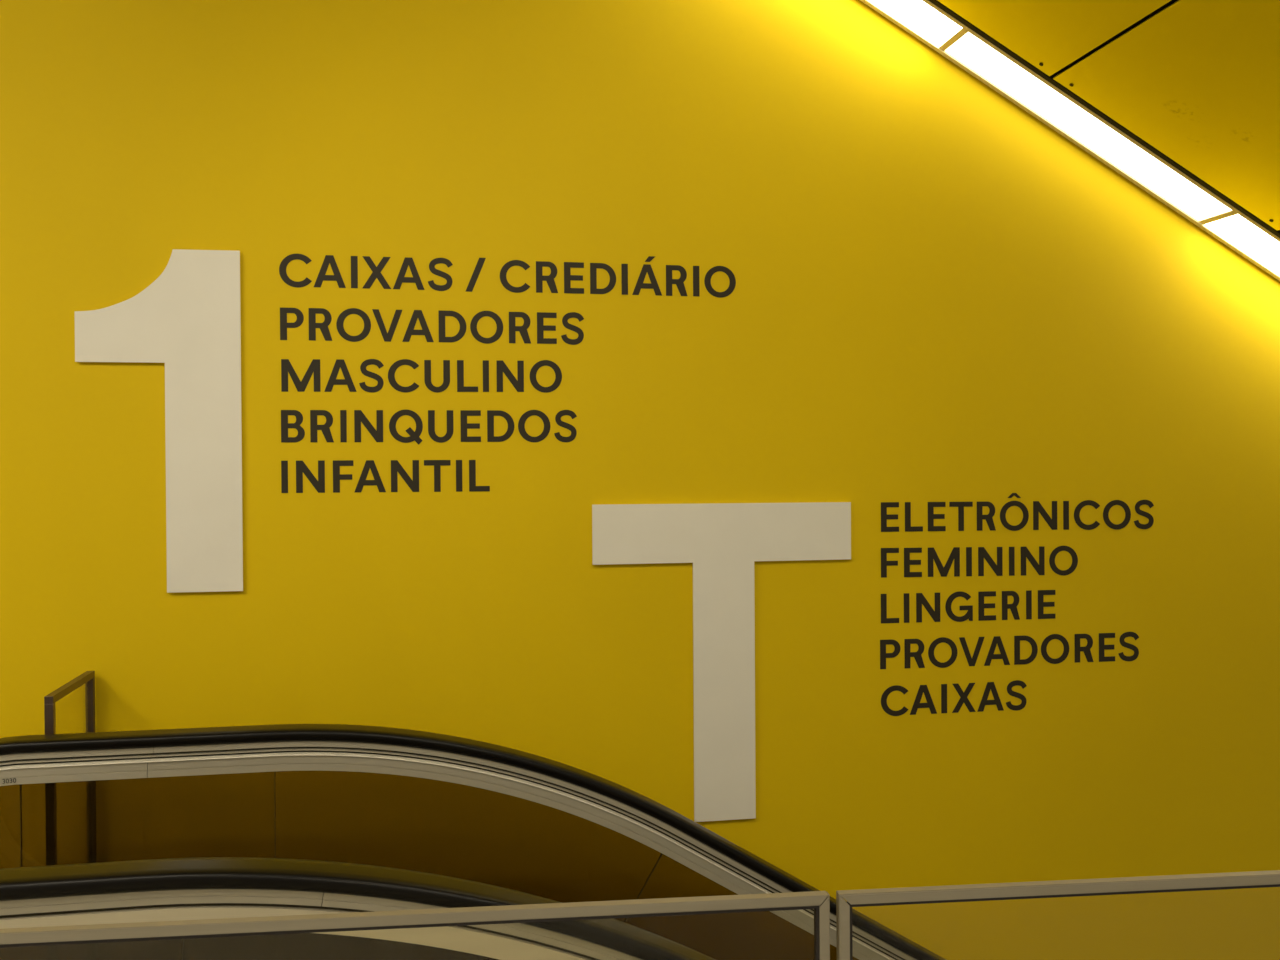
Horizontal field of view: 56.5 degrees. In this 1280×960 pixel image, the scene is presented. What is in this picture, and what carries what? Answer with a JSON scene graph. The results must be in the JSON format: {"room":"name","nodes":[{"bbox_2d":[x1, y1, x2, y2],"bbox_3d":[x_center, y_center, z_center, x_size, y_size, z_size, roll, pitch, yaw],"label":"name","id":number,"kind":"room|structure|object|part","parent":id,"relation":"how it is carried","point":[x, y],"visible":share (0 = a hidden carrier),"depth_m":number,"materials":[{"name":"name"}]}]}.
{"room":"department store","nodes":[
{"label":"department store","id":0,"kind":"room"},
{"bbox_2d":[0,0,1279,959],"bbox_3d":[0.374,0.611,4.041,12.200,8.400,0.200,0,1,-11],"label":"wall","id":1,"kind":"structure","parent":0,"point":[939,294],"depth_m":3.89,"materials":[{"name":"yellow paint"}]},
{"bbox_2d":[75,249,242,592],"bbox_3d":[-1.446,-0.177,3.586,0.471,1.035,0.018,0,1,-11],"label":"sign","id":2,"kind":"object","parent":1,"relation":"attached to","point":[188,320],"visible":1,"depth_m":3.60,"materials":[{"name":"beige plastic"}]},
{"bbox_2d":[281,460,489,492],"bbox_3d":[-0.790,-0.012,3.717,0.637,0.100,0.002,0,1,-11],"label":"lettering","id":3,"kind":"object","parent":1,"relation":"attached to","point":[301,467],"depth_m":3.71,"materials":[{"name":"black paint"}]},
{"bbox_2d":[281,359,561,392],"bbox_3d":[-0.676,-0.327,3.736,0.867,0.107,0.002,0,1,-11],"label":"lettering","id":4,"kind":"object","parent":1,"relation":"attached to","point":[286,366],"depth_m":3.73,"materials":[{"name":"black paint"}]},
{"bbox_2d":[281,410,576,444],"bbox_3d":[-0.653,-0.167,3.742,0.917,0.111,0.002,0,1,-11],"label":"lettering","id":5,"kind":"object","parent":1,"relation":"attached to","point":[359,417],"depth_m":3.73,"materials":[{"name":"black paint"}]},
{"bbox_2d":[280,307,583,344],"bbox_3d":[-0.642,-0.483,3.741,0.942,0.105,0.002,0,1,-11],"label":"lettering","id":6,"kind":"object","parent":1,"relation":"attached to","point":[417,314],"depth_m":3.74,"materials":[{"name":"black paint"}]},
{"bbox_2d":[279,254,735,297],"bbox_3d":[-0.397,-0.658,3.785,1.448,0.129,0.002,0,1,-11],"label":"lettering","id":7,"kind":"object","parent":1,"relation":"attached to","point":[376,271],"depth_m":3.79,"materials":[{"name":"black paint"}]},
{"bbox_2d":[592,502,850,821],"bbox_3d":[0.277,0.596,3.912,0.873,1.042,0.018,0,1,-11],"label":"letter sign","id":8,"kind":"object","parent":1,"relation":"attached to","point":[723,542],"visible":0.99,"depth_m":3.90,"materials":[{"name":"beige"}]},
{"bbox_2d":[881,680,1026,715],"bbox_3d":[1.076,0.746,4.070,0.534,0.105,0.002,0,1,-11],"label":"lettering","id":9,"kind":"object","parent":1,"relation":"attached to","point":[990,685],"depth_m":4.07,"materials":[{"name":"black paint"}]},
{"bbox_2d":[881,590,1055,622],"bbox_3d":[1.128,0.433,4.077,0.641,0.104,0.002,0,1,-11],"label":"lettering","id":10,"kind":"object","parent":1,"relation":"attached to","point":[920,599],"depth_m":4.08,"materials":[{"name":"black paint"}]},
{"bbox_2d":[881,546,1077,577],"bbox_3d":[1.170,0.281,4.084,0.726,0.108,0.002,0,1,-11],"label":"lettering","id":11,"kind":"object","parent":1,"relation":"attached to","point":[982,553],"depth_m":4.08,"materials":[{"name":"black paint"}]},
{"bbox_2d":[880,632,1138,668],"bbox_3d":[1.286,0.588,4.108,0.965,0.107,0.002,0,1,-11],"label":"lettering","id":12,"kind":"object","parent":1,"relation":"attached to","point":[997,640],"depth_m":4.10,"materials":[{"name":"black paint"}]},
{"bbox_2d":[881,493,1153,531],"bbox_3d":[1.314,0.111,4.109,1.019,0.133,0.002,0,1,-11],"label":"lettering","id":13,"kind":"object","parent":1,"relation":"attached to","point":[1038,508],"depth_m":4.11,"materials":[{"name":"black paint"}]},
{"bbox_2d":[937,0,1279,230],"bbox_3d":[1.970,-1.348,3.166,6.122,3.841,1.606,0,1,-11],"label":"soffit","id":14,"kind":"structure","parent":0,"point":[1197,81],"depth_m":3.57,"materials":[{"name":"yellow paint"}]},
{"bbox_3d":[1.061,-1.528,3.005,0.940,0.006,1.544,30,-5,-9],"label":"panel","id":15,"kind":"part","parent":14,"relation":"part of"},
{"bbox_2d":[860,0,1279,280],"bbox_3d":[1.689,-1.146,4.037,5.885,3.424,0.244,0,1,-11],"label":"light strip","id":16,"kind":"object","parent":14,"relation":"attached to","point":[931,22],"visible":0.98,"depth_m":4.00,"materials":[{"name":"beige plastic"}]},
{"bbox_2d":[870,0,961,46],"bbox_3d":[0.556,-1.732,3.833,1.100,0.010,0.183,30,-5,-9],"label":"diffuser","id":17,"kind":"object","parent":16,"relation":"attached to","point":[924,20],"depth_m":3.93,"materials":[{"name":"white plastic"}]},
{"bbox_2d":[945,32,1230,220],"bbox_3d":[1.517,-1.185,4.015,1.100,0.010,0.183,30,-5,-9],"label":"diffuser","id":18,"kind":"object","parent":16,"relation":"attached to","point":[973,53],"depth_m":4.02,"materials":[{"name":"white plastic"}]},
{"bbox_2d":[1205,214,1279,274],"bbox_3d":[2.478,-0.638,4.198,1.100,0.010,0.183,30,-5,-9],"label":"diffuser","id":19,"kind":"object","parent":16,"relation":"attached to","point":[1242,234],"depth_m":4.15,"materials":[{"name":"white plastic"}]},
{"bbox_3d":[1.878,-1.063,3.160,0.940,0.006,1.544,30,-5,-9],"label":"panel","id":20,"kind":"part","parent":14,"relation":"part of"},
{"bbox_3d":[1.279,1.799,-0.786,12.200,0.300,5.960,0,1,-11],"label":"floor","id":21,"kind":"structure","parent":0,"visible":0},
{"bbox_2d":[0,891,829,959],"bbox_3d":[-0.687,1.149,1.774,1.986,0.980,0.020,0,1,-6],"label":"guard","id":22,"kind":"object","parent":21,"relation":"on","point":[819,901],"visible":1,"depth_m":1.80,"materials":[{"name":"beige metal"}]},
{"bbox_3d":[0.292,1.125,1.880,0.016,0.948,0.020,0,1,-6],"label":"post","id":23,"kind":"part","parent":22,"relation":"part of","materials":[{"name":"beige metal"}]},
{"bbox_2d":[836,870,1279,959],"bbox_3d":[1.302,1.134,1.991,1.985,0.980,0.020,0,1,-6],"label":"guard","id":24,"kind":"object","parent":21,"relation":"on","point":[1252,879],"visible":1,"depth_m":1.91,"materials":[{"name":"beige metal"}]},
{"bbox_3d":[0.323,1.125,1.884,0.016,0.948,0.020,0,1,-6],"label":"post","id":25,"kind":"part","parent":24,"relation":"part of","materials":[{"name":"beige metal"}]},
{"bbox_3d":[1.298,0.652,1.986,1.983,0.016,0.020,0,1,-6],"label":"rail","id":26,"kind":"part","parent":24,"relation":"part of","materials":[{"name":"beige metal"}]},
{"bbox_3d":[-3.464,1.802,2.300,4.000,0.300,1.840,0,1,-11],"label":"floor","id":27,"kind":"structure","parent":0,"visible":0},
{"bbox_2d":[44,671,94,733],"bbox_3d":[-1.593,1.100,3.344,0.022,1.061,0.410,0,1,-11],"label":"guard","id":28,"kind":"object","parent":27,"relation":"on","point":[87,678],"visible":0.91,"depth_m":3.36,"materials":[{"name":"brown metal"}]},
{"bbox_3d":[-1.558,1.111,3.152,0.022,1.041,0.020,0,1,-11],"label":"post","id":29,"kind":"part","parent":28,"relation":"part of","materials":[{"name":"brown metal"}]},
{"bbox_3d":[-1.597,0.579,3.339,0.022,0.020,0.410,0,1,-11],"label":"rail","id":30,"kind":"part","parent":28,"relation":"part of","materials":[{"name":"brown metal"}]},
{"bbox_3d":[-1.629,1.108,3.536,0.022,1.041,0.020,0,1,-11],"label":"post","id":31,"kind":"part","parent":28,"relation":"part of","materials":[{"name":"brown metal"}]},
{"bbox_3d":[1.131,4.892,0.146,12.200,0.100,7.800,0,1,-11],"label":"floor","id":32,"kind":"structure","parent":0,"visible":0},
{"bbox_2d":[0,724,945,959],"bbox_3d":[1.724,3.002,3.059,9.059,4.750,1.270,0,1,-11],"label":"escalator","id":33,"kind":"object","parent":32,"relation":"on","point":[113,827],"visible":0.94,"depth_m":3.06,"materials":[{"name":"black rubber"}]},
{"bbox_3d":[-1.700,1.084,2.963,0.300,0.670,0.010,0,1,-11],"label":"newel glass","id":34,"kind":"part","parent":33,"relation":"part of","materials":[{"name":"clear glass"}]},
{"bbox_3d":[-1.567,1.033,2.985,0.648,0.647,0.076,0,1,-11],"label":"trim","id":35,"kind":"part","parent":33,"relation":"part of","materials":[{"name":"metal"}]},
{"bbox_3d":[-1.576,1.032,2.986,0.690,0.703,0.068,0,1,-11],"label":"trim","id":36,"kind":"part","parent":33,"relation":"part of","materials":[{"name":"metal"}]},
{"bbox_3d":[-1.113,1.093,1.963,0.688,0.676,0.010,0,1,-11],"label":"glass panel","id":37,"kind":"part","parent":33,"relation":"part of","materials":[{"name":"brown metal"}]},
{"bbox_3d":[-1.251,1.083,3.046,0.613,0.675,0.010,0,1,-11],"label":"glass panel","id":38,"kind":"part","parent":33,"relation":"part of","materials":[{"name":"clear glass"}]},
{"bbox_3d":[-1.180,1.038,1.950,1.291,0.703,0.069,0,1,-11],"label":"trim","id":39,"kind":"part","parent":33,"relation":"part of","materials":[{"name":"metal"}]},
{"bbox_3d":[2.199,2.309,2.588,8.086,3.238,0.076,0,1,-11],"label":"trim","id":40,"kind":"part","parent":33,"relation":"part of","materials":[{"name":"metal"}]},
{"bbox_3d":[-0.309,1.182,2.113,0.993,0.865,0.010,0,1,-11],"label":"glass panel","id":41,"kind":"part","parent":33,"relation":"part of","materials":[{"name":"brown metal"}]},
{"bbox_3d":[2.173,2.244,2.582,8.158,3.231,0.091,0,1,-11],"label":"handrail","id":42,"kind":"part","parent":33,"relation":"part of","materials":[{"name":"black rubber"}]},
{"bbox_3d":[-0.441,1.172,3.197,1.037,0.866,0.010,0,1,-11],"label":"glass panel","id":43,"kind":"part","parent":33,"relation":"part of","materials":[{"name":"clear glass"}]},
{"bbox_3d":[2.817,2.277,2.702,6.827,3.201,0.069,0,1,-11],"label":"trim","id":44,"kind":"part","parent":33,"relation":"part of","materials":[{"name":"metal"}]},
{"bbox_3d":[2.412,2.300,3.733,7.428,3.245,0.076,0,1,-11],"label":"trim","id":45,"kind":"part","parent":33,"relation":"part of","materials":[{"name":"metal"}]},
{"bbox_3d":[0.388,1.603,3.354,1.330,1.168,0.010,0,1,-11],"label":"glass panel","id":46,"kind":"part","parent":33,"relation":"part of","materials":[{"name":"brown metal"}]}
]}

